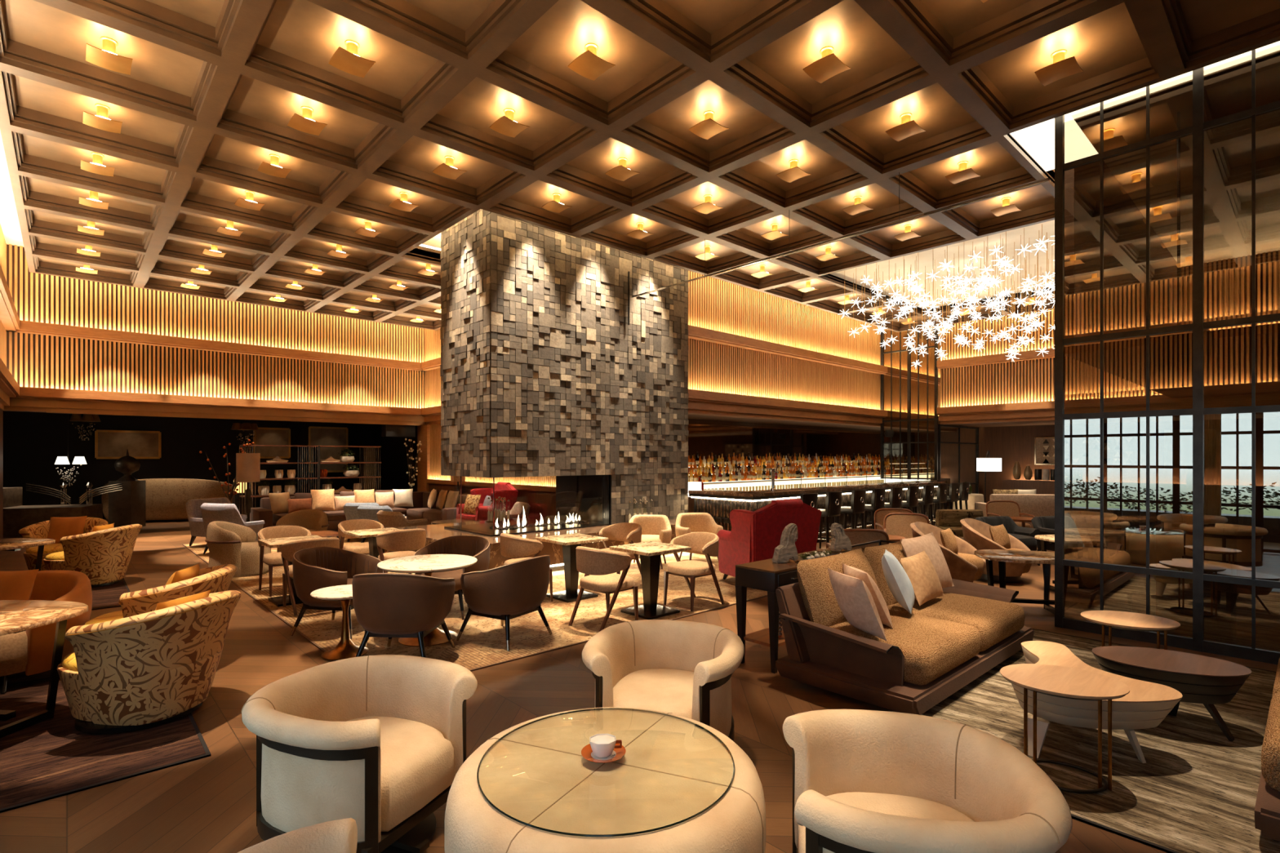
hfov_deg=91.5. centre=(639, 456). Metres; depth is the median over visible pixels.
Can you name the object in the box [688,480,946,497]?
countertop
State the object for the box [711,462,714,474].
bottle
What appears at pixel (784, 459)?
bottle
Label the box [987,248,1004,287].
pendant
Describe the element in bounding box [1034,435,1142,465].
window
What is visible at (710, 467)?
bottle
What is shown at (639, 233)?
ceiling lamp
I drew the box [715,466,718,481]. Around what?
bottle
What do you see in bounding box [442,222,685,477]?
hood
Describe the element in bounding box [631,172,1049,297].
rail
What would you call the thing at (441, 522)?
table
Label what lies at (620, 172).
ceiling lamp
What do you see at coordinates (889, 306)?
pendant
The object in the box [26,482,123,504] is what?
sculpture
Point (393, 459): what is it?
wall
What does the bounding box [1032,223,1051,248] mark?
pendant
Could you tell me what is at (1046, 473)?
canister
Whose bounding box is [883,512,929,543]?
armchair
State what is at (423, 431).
trim
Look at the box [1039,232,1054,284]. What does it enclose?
pendant
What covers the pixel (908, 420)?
glass screen
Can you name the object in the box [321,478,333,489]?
plant pot
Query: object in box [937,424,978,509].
glass screen
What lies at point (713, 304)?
wall
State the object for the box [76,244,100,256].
ceiling lamp
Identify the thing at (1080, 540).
marble table
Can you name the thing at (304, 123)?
ceiling lamp
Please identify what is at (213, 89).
ceiling
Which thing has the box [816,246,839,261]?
ceiling lamp
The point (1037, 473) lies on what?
canister
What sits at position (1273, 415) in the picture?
ceiling
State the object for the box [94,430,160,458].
framed picture
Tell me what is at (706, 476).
bottle
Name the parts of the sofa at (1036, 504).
arm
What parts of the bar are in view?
light panel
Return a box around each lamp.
[75,264,97,273]
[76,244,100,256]
[77,220,104,235]
[79,190,108,208]
[80,152,115,176]
[82,103,122,133]
[85,35,133,75]
[180,280,200,288]
[190,264,212,274]
[202,244,226,257]
[217,219,243,236]
[234,190,264,210]
[235,453,260,522]
[257,154,291,177]
[268,294,287,302]
[284,280,304,289]
[287,106,327,135]
[304,263,326,275]
[327,244,350,257]
[328,40,375,77]
[344,306,361,312]
[354,220,382,237]
[364,293,383,302]
[389,191,419,211]
[389,280,408,289]
[409,315,424,322]
[417,263,439,275]
[432,155,466,179]
[433,306,441,313]
[450,475,465,504]
[489,108,529,137]
[541,193,571,213]
[567,43,615,80]
[604,157,639,181]
[626,222,653,239]
[688,110,728,139]
[693,194,723,213]
[695,245,719,260]
[751,264,771,277]
[760,223,787,239]
[776,159,811,182]
[798,280,818,292]
[803,45,851,83]
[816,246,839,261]
[837,294,854,304]
[842,195,872,215]
[871,306,889,315]
[885,112,925,141]
[893,224,920,240]
[901,317,916,324]
[945,160,980,183]
[958,308,973,315]
[976,450,1001,502]
[991,196,1021,216]
[1022,297,1041,305]
[1034,48,1083,85]
[1164,428,1216,528]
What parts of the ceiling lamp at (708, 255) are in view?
stem, diffuser plate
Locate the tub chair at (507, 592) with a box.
[456,555,552,651]
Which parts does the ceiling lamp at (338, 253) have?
stem, diffuser plate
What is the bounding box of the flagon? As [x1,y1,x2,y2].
[697,475,703,489]
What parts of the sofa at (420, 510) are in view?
arm, backrest, backrest, arm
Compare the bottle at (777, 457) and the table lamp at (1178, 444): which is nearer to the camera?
the table lamp at (1178, 444)
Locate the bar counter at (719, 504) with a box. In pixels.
[688,480,946,542]
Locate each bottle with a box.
[688,454,690,466]
[689,468,693,481]
[690,454,694,466]
[693,460,697,474]
[693,470,697,481]
[695,452,698,466]
[697,463,701,473]
[698,455,702,466]
[701,459,704,473]
[701,466,704,482]
[702,455,706,466]
[704,462,708,473]
[704,468,708,482]
[706,454,711,466]
[707,468,711,482]
[708,463,711,474]
[710,452,713,466]
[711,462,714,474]
[711,471,715,481]
[713,454,717,466]
[715,462,719,473]
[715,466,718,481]
[717,454,720,466]
[718,470,722,481]
[720,453,724,466]
[721,459,724,473]
[722,467,725,481]
[724,454,728,466]
[724,462,728,473]
[725,469,728,481]
[728,460,731,473]
[728,470,732,481]
[731,459,734,473]
[732,452,735,464]
[732,466,735,480]
[734,466,737,480]
[737,453,741,466]
[737,462,741,472]
[737,469,741,480]
[740,467,743,480]
[741,452,744,466]
[741,462,745,473]
[743,470,746,480]
[744,455,748,466]
[746,467,749,480]
[749,467,752,480]
[750,453,753,466]
[752,462,756,472]
[752,469,755,479]
[753,456,756,465]
[756,466,759,479]
[759,462,763,471]
[759,466,762,479]
[761,456,765,465]
[762,466,765,479]
[764,453,768,465]
[765,462,769,471]
[765,468,769,479]
[768,452,771,463]
[768,468,771,479]
[776,452,778,464]
[777,466,780,479]
[780,466,782,479]
[782,455,785,465]
[782,460,785,471]
[782,469,785,479]
[785,458,788,470]
[785,465,788,479]
[788,465,791,479]
[793,453,796,465]
[793,465,795,478]
[795,462,798,471]
[795,468,799,478]
[804,466,807,478]
[806,465,808,478]
[808,468,811,478]
[811,467,814,477]
[814,468,817,477]
[819,466,822,477]
[826,467,830,477]
[830,466,832,477]
[835,464,839,476]
[841,466,844,476]
[850,466,853,475]
[871,466,874,475]
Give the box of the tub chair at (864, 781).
[782,709,1072,852]
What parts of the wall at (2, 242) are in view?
slat panel, slat panel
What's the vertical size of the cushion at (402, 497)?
0.461 m
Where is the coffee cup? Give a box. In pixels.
[589,733,622,758]
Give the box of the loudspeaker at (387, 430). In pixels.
[381,424,415,437]
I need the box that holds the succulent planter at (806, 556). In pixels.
[797,550,841,559]
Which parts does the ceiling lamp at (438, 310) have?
diffuser plate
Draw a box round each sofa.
[3,487,102,537]
[102,478,232,520]
[249,491,466,529]
[775,541,1034,715]
[974,493,1054,528]
[1254,657,1279,841]
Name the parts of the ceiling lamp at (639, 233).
stem, diffuser plate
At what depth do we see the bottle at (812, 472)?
16.79 m
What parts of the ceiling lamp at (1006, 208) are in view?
stem, diffuser plate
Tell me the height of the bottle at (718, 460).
0.270 m
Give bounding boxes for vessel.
[260,470,266,478]
[272,485,281,493]
[274,470,283,478]
[287,469,295,478]
[320,469,327,477]
[353,483,361,489]
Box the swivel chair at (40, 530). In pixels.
[18,517,107,570]
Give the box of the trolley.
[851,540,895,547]
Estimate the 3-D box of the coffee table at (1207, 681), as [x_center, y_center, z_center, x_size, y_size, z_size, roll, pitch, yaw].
[3.420,1.526,4.040,0.579,0.419,0.768,0,0,-43]
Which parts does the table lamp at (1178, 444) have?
stem, lamp shade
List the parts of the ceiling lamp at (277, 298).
diffuser plate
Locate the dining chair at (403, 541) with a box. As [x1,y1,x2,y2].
[376,528,426,573]
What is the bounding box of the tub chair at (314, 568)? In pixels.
[289,546,382,639]
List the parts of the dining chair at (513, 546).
seat, backrest, leg, leg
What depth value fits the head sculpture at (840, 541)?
6.04 m
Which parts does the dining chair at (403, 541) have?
leg, seat, backrest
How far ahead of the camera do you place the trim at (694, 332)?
14.72 m
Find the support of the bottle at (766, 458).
on the bar
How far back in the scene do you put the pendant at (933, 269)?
11.80 m
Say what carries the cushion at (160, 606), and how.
on the swivel chair at (156, 668)
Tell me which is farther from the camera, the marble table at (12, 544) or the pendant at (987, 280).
the pendant at (987, 280)
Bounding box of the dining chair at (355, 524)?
[337,519,383,573]
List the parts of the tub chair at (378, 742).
frame, seat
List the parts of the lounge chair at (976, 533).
seat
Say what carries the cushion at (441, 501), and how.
on the sofa at (420, 510)
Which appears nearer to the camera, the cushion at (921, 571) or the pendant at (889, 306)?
the cushion at (921, 571)
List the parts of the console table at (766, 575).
leg, leg, drawer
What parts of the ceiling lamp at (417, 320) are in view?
diffuser plate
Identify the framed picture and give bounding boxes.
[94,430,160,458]
[253,426,290,458]
[307,426,347,472]
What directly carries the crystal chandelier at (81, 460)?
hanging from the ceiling
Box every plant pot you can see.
[256,480,270,495]
[284,479,297,494]
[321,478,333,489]
[338,448,355,462]
[342,463,359,476]
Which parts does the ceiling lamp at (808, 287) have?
stem, diffuser plate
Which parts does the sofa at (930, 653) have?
backrest, arm, arm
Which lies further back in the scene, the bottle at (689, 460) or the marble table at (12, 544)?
the bottle at (689, 460)
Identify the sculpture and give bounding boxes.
[26,482,123,504]
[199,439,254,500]
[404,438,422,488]
[772,523,798,563]
[830,523,851,551]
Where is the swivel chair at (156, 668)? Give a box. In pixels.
[56,590,240,734]
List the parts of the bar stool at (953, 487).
leg, seat, leg, backrest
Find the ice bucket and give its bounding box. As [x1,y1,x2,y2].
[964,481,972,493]
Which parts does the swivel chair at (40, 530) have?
seat, backrest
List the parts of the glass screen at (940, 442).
post, rail, rail, post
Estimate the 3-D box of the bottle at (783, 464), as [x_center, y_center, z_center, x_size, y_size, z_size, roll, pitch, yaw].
[3.725,0.238,16.190,0.078,0.310,0.082,0,0,20]
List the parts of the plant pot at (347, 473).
pot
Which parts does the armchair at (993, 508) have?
arm, frame, seat, arm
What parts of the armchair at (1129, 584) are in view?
leg, leg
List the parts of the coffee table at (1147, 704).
leg, leg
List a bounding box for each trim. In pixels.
[0,264,19,331]
[0,357,19,397]
[0,387,9,409]
[2,397,425,425]
[6,320,426,371]
[16,386,422,416]
[417,424,429,491]
[419,244,440,250]
[421,357,440,371]
[421,405,440,416]
[423,414,442,424]
[426,479,555,493]
[428,483,555,517]
[688,324,940,385]
[688,389,940,422]
[688,400,959,431]
[937,322,1279,368]
[937,392,1279,415]
[938,399,1279,424]
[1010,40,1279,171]
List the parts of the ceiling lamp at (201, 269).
stem, diffuser plate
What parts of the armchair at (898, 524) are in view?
frame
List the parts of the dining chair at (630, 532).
leg, backrest, seat, leg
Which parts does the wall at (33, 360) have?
slat panel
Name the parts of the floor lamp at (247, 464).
stem, lamp shade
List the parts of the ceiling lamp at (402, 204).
stem, diffuser plate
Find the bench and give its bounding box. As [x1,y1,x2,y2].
[935,509,983,537]
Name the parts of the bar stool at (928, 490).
seat, leg, backrest, leg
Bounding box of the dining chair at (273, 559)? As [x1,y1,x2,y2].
[257,525,311,596]
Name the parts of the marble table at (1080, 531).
leg, foot rail, leg, leg, leg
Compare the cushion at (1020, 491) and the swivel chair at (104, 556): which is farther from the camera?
the cushion at (1020, 491)
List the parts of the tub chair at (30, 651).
leg, seat, backrest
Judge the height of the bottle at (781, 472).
0.310 m
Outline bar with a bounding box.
[687,462,946,512]
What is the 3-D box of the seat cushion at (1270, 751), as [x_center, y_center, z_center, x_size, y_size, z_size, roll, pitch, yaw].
[3.543,1.403,2.898,1.050,0.284,0.890,0,0,-43]
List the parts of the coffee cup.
handle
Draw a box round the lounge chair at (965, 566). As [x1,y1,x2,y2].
[910,521,986,582]
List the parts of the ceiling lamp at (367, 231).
stem, diffuser plate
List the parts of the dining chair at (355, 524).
leg, seat, backrest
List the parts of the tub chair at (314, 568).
leg, seat, leg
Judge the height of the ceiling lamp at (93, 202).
0.179 m
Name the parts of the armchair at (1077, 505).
seat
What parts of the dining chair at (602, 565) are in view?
leg, backrest, seat, seat rail, leg, leg, leg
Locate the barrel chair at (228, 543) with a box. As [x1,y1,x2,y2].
[204,520,271,577]
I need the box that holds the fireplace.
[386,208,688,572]
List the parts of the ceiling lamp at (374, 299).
diffuser plate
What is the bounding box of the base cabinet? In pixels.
[1152,522,1239,644]
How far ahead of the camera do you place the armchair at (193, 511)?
12.13 m
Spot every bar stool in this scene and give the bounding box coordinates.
[800,493,817,550]
[817,491,842,548]
[834,489,866,528]
[854,488,885,528]
[874,487,902,512]
[901,485,919,513]
[906,484,934,524]
[920,484,948,521]
[933,483,959,525]
[945,482,969,509]
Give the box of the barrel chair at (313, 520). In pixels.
[275,509,328,552]
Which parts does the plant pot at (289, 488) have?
pot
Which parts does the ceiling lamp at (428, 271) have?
stem, diffuser plate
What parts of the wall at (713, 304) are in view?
slat panel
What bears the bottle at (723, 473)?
on the bar
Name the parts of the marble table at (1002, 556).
leg, leg, leg, foot rail, leg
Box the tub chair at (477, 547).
[413,535,490,620]
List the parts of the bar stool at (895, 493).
seat, backrest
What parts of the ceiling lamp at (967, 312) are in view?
diffuser plate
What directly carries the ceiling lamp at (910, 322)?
attached to the ceiling at (1002, 163)
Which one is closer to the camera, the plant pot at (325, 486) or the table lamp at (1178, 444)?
the table lamp at (1178, 444)
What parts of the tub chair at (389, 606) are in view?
leg, seat, leg, leg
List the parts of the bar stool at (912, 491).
seat, backrest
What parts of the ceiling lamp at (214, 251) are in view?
diffuser plate, stem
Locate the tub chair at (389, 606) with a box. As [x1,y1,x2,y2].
[351,573,455,657]
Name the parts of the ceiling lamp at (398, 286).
diffuser plate, stem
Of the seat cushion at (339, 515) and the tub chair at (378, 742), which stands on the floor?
the tub chair at (378, 742)
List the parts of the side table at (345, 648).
stem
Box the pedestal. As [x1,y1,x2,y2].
[108,480,146,528]
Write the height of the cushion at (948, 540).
0.342 m
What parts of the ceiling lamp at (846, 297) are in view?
diffuser plate, stem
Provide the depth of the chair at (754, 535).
8.26 m
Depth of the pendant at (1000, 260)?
9.97 m
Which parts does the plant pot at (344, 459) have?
pot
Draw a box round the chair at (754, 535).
[716,498,821,589]
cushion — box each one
[0,568,39,600]
[47,515,87,544]
[90,523,114,532]
[155,589,211,610]
[165,563,199,585]
[267,492,289,514]
[272,512,288,521]
[287,497,311,513]
[293,493,328,511]
[310,488,335,511]
[322,510,346,520]
[333,495,355,511]
[339,491,354,496]
[353,488,374,502]
[374,488,404,506]
[374,491,395,507]
[391,506,406,515]
[392,488,413,506]
[406,507,440,518]
[422,510,442,520]
[427,488,436,508]
[435,489,447,510]
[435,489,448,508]
[444,490,458,507]
[457,513,475,519]
[462,493,480,515]
[483,495,492,506]
[794,547,878,626]
[827,568,887,641]
[830,609,980,685]
[842,563,893,628]
[861,541,906,605]
[881,549,915,613]
[887,591,1024,652]
[898,551,944,606]
[899,532,954,588]
[940,528,958,553]
[988,524,1010,548]
[992,488,1017,493]
[1014,488,1035,493]
[1261,691,1279,791]
[1272,657,1279,696]
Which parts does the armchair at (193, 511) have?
leg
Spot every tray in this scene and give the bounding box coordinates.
[444,517,609,537]
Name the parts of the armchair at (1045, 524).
seat, leg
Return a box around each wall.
[0,223,6,366]
[0,408,3,552]
[3,410,375,519]
[6,244,425,408]
[375,424,417,491]
[425,328,555,486]
[688,270,940,416]
[688,418,915,484]
[915,425,983,506]
[940,249,1279,407]
[983,417,1279,502]
[1064,160,1177,398]
[1074,323,1279,397]
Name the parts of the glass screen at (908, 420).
post, rail, rail, rail, rail, post, post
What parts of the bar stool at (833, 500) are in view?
leg, seat, leg, backrest, leg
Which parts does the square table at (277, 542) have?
plate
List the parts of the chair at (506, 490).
arm, arm, backrest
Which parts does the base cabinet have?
door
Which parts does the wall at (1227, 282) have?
slat panel, slat panel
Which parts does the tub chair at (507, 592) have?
leg, seat, leg, leg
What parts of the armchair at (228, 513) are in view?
leg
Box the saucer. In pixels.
[581,743,626,763]
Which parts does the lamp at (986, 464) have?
arm, lamp shade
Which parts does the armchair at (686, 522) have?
backrest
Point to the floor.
(206, 805)
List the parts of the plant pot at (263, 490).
pot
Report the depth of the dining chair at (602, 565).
6.26 m
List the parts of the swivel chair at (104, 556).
seat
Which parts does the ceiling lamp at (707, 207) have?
stem, diffuser plate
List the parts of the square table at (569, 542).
plate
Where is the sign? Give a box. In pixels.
[822,471,827,488]
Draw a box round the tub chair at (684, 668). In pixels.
[582,619,744,741]
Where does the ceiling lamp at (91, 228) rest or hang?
attached to the ceiling at (213, 89)
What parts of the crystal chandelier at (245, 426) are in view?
lamp shade, lamp shade, lamp shade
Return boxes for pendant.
[840,271,848,318]
[861,264,871,284]
[864,280,874,304]
[868,271,879,324]
[871,268,879,291]
[882,259,894,288]
[884,284,894,310]
[888,288,895,343]
[895,291,902,320]
[896,269,904,285]
[902,284,910,311]
[903,288,912,346]
[906,267,915,311]
[908,255,920,293]
[913,295,926,305]
[915,291,926,351]
[918,287,930,329]
[920,272,931,298]
[923,283,935,335]
[929,269,937,310]
[933,288,941,319]
[936,286,946,325]
[936,324,947,359]
[939,261,953,271]
[942,278,954,332]
[944,302,952,328]
[946,257,961,296]
[952,245,961,287]
[952,286,959,311]
[955,282,969,292]
[955,283,965,344]
[956,278,966,342]
[957,271,968,294]
[960,286,971,345]
[961,296,968,332]
[963,262,973,284]
[964,260,977,273]
[966,251,976,313]
[968,271,978,337]
[970,278,984,319]
[973,255,987,293]
[977,240,991,284]
[980,246,993,275]
[981,275,995,284]
[982,270,994,303]
[982,275,993,311]
[985,302,999,311]
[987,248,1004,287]
[990,242,1001,257]
[990,290,999,341]
[991,255,1005,265]
[991,266,1005,315]
[994,258,1004,307]
[996,238,1008,268]
[998,252,1009,307]
[999,231,1013,270]
[1000,275,1008,299]
[1003,266,1014,295]
[1006,241,1019,273]
[1006,273,1016,362]
[1008,248,1024,321]
[1011,296,1026,306]
[1012,280,1021,357]
[1012,287,1020,350]
[1017,282,1026,342]
[1018,227,1031,253]
[1018,251,1031,324]
[1019,256,1032,333]
[1020,259,1030,289]
[1022,275,1037,286]
[1029,284,1037,329]
[1029,294,1044,329]
[1030,241,1041,308]
[1030,244,1044,254]
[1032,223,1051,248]
[1033,248,1043,296]
[1036,274,1045,309]
[1037,302,1048,355]
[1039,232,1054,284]
[1039,272,1051,316]
[1040,238,1053,290]
[1040,258,1054,297]
[1048,268,1054,330]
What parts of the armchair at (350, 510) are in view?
backrest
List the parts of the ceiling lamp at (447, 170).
stem, diffuser plate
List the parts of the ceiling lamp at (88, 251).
stem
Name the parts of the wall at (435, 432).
slat panel, slat panel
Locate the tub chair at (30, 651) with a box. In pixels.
[0,569,92,693]
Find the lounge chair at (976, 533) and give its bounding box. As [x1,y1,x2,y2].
[960,518,1031,582]
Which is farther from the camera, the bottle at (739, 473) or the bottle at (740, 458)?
the bottle at (740, 458)
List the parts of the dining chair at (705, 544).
leg, leg, seat rail, seat, leg, backrest, leg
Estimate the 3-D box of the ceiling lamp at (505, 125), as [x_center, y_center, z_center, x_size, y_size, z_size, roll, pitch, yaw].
[-1.368,-3.530,6.525,0.300,0.179,0.300,0,0,-43]
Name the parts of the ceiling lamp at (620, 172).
diffuser plate, stem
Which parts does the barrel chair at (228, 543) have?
seat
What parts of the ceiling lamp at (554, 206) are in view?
diffuser plate, stem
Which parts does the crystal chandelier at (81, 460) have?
lamp shade, rod, lamp shade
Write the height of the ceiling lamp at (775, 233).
0.179 m
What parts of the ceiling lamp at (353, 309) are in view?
diffuser plate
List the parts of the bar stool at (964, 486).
leg, backrest, leg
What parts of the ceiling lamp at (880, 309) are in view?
diffuser plate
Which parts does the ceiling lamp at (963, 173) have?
stem, diffuser plate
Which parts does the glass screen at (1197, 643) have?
post, rail, rail, rail, rail, rail, post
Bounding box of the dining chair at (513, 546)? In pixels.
[499,533,552,601]
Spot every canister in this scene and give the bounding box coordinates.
[1034,469,1042,479]
[1042,469,1049,479]
[1049,469,1054,480]
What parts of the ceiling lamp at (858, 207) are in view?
stem, diffuser plate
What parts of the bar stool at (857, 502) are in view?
leg, seat, leg, backrest, leg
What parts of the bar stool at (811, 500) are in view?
backrest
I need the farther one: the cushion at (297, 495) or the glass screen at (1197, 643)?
the cushion at (297, 495)
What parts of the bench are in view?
seat, backrest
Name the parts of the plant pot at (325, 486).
pot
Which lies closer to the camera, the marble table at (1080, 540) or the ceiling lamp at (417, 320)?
the marble table at (1080, 540)
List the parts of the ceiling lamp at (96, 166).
stem, diffuser plate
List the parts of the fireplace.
firebox panel, wall bracket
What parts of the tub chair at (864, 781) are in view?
frame, seat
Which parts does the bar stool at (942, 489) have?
leg, seat, backrest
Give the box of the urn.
[114,448,140,480]
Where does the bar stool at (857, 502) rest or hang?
on the floor
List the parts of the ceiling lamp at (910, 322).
diffuser plate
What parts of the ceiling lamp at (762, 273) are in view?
diffuser plate, stem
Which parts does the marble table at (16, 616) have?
foot rail, leg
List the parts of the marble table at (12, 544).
leg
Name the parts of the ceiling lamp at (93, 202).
stem, diffuser plate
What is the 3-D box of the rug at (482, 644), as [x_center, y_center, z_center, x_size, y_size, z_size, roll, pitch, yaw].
[-2.897,1.744,10.907,7.120,0.011,10.640,0,0,-43]
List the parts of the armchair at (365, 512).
backrest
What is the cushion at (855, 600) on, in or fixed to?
on the sofa at (930, 653)
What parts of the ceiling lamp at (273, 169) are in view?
stem, diffuser plate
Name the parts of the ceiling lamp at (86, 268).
stem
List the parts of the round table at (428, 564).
stem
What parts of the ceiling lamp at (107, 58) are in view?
stem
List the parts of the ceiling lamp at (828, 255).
stem, diffuser plate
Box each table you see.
[0,537,55,571]
[0,600,88,737]
[257,535,323,607]
[310,530,340,545]
[310,584,368,660]
[343,527,399,558]
[377,554,477,646]
[431,519,469,524]
[444,706,765,852]
[447,520,476,523]
[535,533,608,602]
[609,541,691,619]
[735,547,862,673]
[888,534,905,542]
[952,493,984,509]
[973,549,1080,614]
[1000,663,1129,793]
[1009,516,1033,527]
[1010,640,1182,763]
[1034,534,1111,595]
[1064,528,1135,579]
[1080,610,1180,649]
[1089,515,1186,559]
[1092,646,1251,742]
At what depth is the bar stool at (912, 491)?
13.59 m
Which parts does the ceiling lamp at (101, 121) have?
stem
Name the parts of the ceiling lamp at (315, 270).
stem, diffuser plate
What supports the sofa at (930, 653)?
on the rug at (1196, 789)
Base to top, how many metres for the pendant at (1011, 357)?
1.736 m
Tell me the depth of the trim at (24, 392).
13.75 m
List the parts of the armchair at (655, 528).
seat, backrest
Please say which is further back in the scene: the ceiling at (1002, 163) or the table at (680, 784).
the ceiling at (1002, 163)
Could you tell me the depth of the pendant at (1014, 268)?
10.31 m
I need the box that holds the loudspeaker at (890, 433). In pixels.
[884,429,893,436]
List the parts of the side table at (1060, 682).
leg, leg, leg, leg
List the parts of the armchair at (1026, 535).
backrest, seat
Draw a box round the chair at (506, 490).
[456,481,518,520]
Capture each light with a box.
[550,563,564,567]
[688,467,929,475]
[691,486,937,502]
[702,472,934,483]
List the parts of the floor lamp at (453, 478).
stem, lamp shade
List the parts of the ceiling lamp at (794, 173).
stem, diffuser plate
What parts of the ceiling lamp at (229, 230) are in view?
stem, diffuser plate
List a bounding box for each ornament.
[266,456,288,462]
[320,456,340,462]
[333,486,351,493]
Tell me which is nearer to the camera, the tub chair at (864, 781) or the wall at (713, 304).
the tub chair at (864, 781)
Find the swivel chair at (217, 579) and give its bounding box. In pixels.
[84,564,237,625]
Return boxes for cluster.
[485,496,511,522]
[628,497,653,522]
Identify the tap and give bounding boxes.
[769,463,778,490]
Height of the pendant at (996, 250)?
0.236 m
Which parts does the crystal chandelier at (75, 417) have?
lamp shade, lamp shade, lamp shade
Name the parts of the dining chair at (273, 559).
leg, leg, seat, backrest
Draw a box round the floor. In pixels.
[0,506,1279,852]
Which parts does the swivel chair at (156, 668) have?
seat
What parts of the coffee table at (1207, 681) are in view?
leg, leg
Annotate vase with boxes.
[1013,461,1021,479]
[1023,466,1032,479]
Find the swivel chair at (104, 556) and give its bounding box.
[43,524,142,587]
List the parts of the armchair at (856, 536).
frame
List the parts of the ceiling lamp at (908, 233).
diffuser plate, stem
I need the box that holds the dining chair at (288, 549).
[280,537,339,616]
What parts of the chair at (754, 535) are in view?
arm, backrest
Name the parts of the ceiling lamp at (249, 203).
diffuser plate, stem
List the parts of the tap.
spout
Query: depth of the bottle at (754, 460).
15.64 m
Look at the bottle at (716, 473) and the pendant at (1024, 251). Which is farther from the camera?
the bottle at (716, 473)
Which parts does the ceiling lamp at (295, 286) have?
diffuser plate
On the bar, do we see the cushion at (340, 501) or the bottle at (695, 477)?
the bottle at (695, 477)
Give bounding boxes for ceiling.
[0,0,1279,330]
[0,109,1279,336]
[647,133,1054,332]
[688,414,934,432]
[829,219,1054,309]
[955,412,1279,427]
[1071,44,1279,153]
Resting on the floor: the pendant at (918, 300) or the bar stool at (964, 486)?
the bar stool at (964, 486)
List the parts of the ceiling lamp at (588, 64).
stem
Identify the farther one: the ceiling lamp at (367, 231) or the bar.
the bar
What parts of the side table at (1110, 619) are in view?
leg, leg, leg, leg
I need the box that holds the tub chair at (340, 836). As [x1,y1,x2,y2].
[237,817,357,852]
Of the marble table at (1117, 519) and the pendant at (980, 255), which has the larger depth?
the pendant at (980, 255)
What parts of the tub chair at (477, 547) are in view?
seat, leg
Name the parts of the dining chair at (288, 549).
leg, leg, seat, backrest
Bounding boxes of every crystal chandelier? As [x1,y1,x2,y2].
[54,413,86,486]
[69,413,100,440]
[231,419,258,447]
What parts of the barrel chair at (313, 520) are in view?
seat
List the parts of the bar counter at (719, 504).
edge moulding, foot rail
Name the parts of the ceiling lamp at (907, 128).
stem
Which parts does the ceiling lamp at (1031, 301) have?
diffuser plate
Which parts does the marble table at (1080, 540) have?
leg, foot rail, leg, leg, foot rail, leg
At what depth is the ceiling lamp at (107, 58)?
5.40 m
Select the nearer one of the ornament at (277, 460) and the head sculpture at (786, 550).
the head sculpture at (786, 550)
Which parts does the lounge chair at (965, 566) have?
seat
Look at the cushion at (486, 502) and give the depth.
13.51 m
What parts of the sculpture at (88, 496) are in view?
ball post, ball post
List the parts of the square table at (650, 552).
plate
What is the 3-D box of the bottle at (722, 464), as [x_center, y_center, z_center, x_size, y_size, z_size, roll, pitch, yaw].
[1.937,0.223,14.561,0.076,0.340,0.072,0,0,-43]
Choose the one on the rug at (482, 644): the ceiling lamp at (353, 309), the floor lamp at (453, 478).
the floor lamp at (453, 478)
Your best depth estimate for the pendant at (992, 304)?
10.87 m
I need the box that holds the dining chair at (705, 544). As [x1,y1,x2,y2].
[663,532,724,611]
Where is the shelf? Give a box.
[743,626,785,646]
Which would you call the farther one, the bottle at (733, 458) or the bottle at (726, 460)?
the bottle at (733, 458)
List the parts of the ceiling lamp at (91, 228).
stem, diffuser plate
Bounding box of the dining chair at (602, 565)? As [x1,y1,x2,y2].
[568,546,638,631]
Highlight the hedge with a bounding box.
[1001,480,1279,535]
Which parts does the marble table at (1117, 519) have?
leg, leg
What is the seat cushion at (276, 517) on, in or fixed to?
on the sofa at (420, 510)
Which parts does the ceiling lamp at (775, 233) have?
diffuser plate, stem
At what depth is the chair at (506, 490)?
13.40 m
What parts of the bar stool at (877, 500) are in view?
leg, leg, seat, leg, backrest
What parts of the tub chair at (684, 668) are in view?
seat, frame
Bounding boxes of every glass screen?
[880,326,937,479]
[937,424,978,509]
[1054,48,1279,664]
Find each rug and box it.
[0,670,211,813]
[91,577,130,610]
[182,536,767,671]
[896,628,1279,852]
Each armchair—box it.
[186,497,247,546]
[200,502,264,554]
[343,502,379,542]
[356,505,404,542]
[376,510,427,528]
[489,502,530,519]
[624,514,671,568]
[675,512,723,559]
[826,528,888,550]
[873,508,913,530]
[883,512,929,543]
[975,515,1040,565]
[985,500,1035,528]
[1031,515,1098,561]
[1064,492,1115,528]
[1079,549,1155,612]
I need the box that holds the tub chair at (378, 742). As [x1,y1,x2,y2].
[240,654,477,852]
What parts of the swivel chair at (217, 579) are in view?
seat, backrest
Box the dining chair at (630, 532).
[599,522,641,575]
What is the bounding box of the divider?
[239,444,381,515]
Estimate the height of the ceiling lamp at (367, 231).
0.179 m

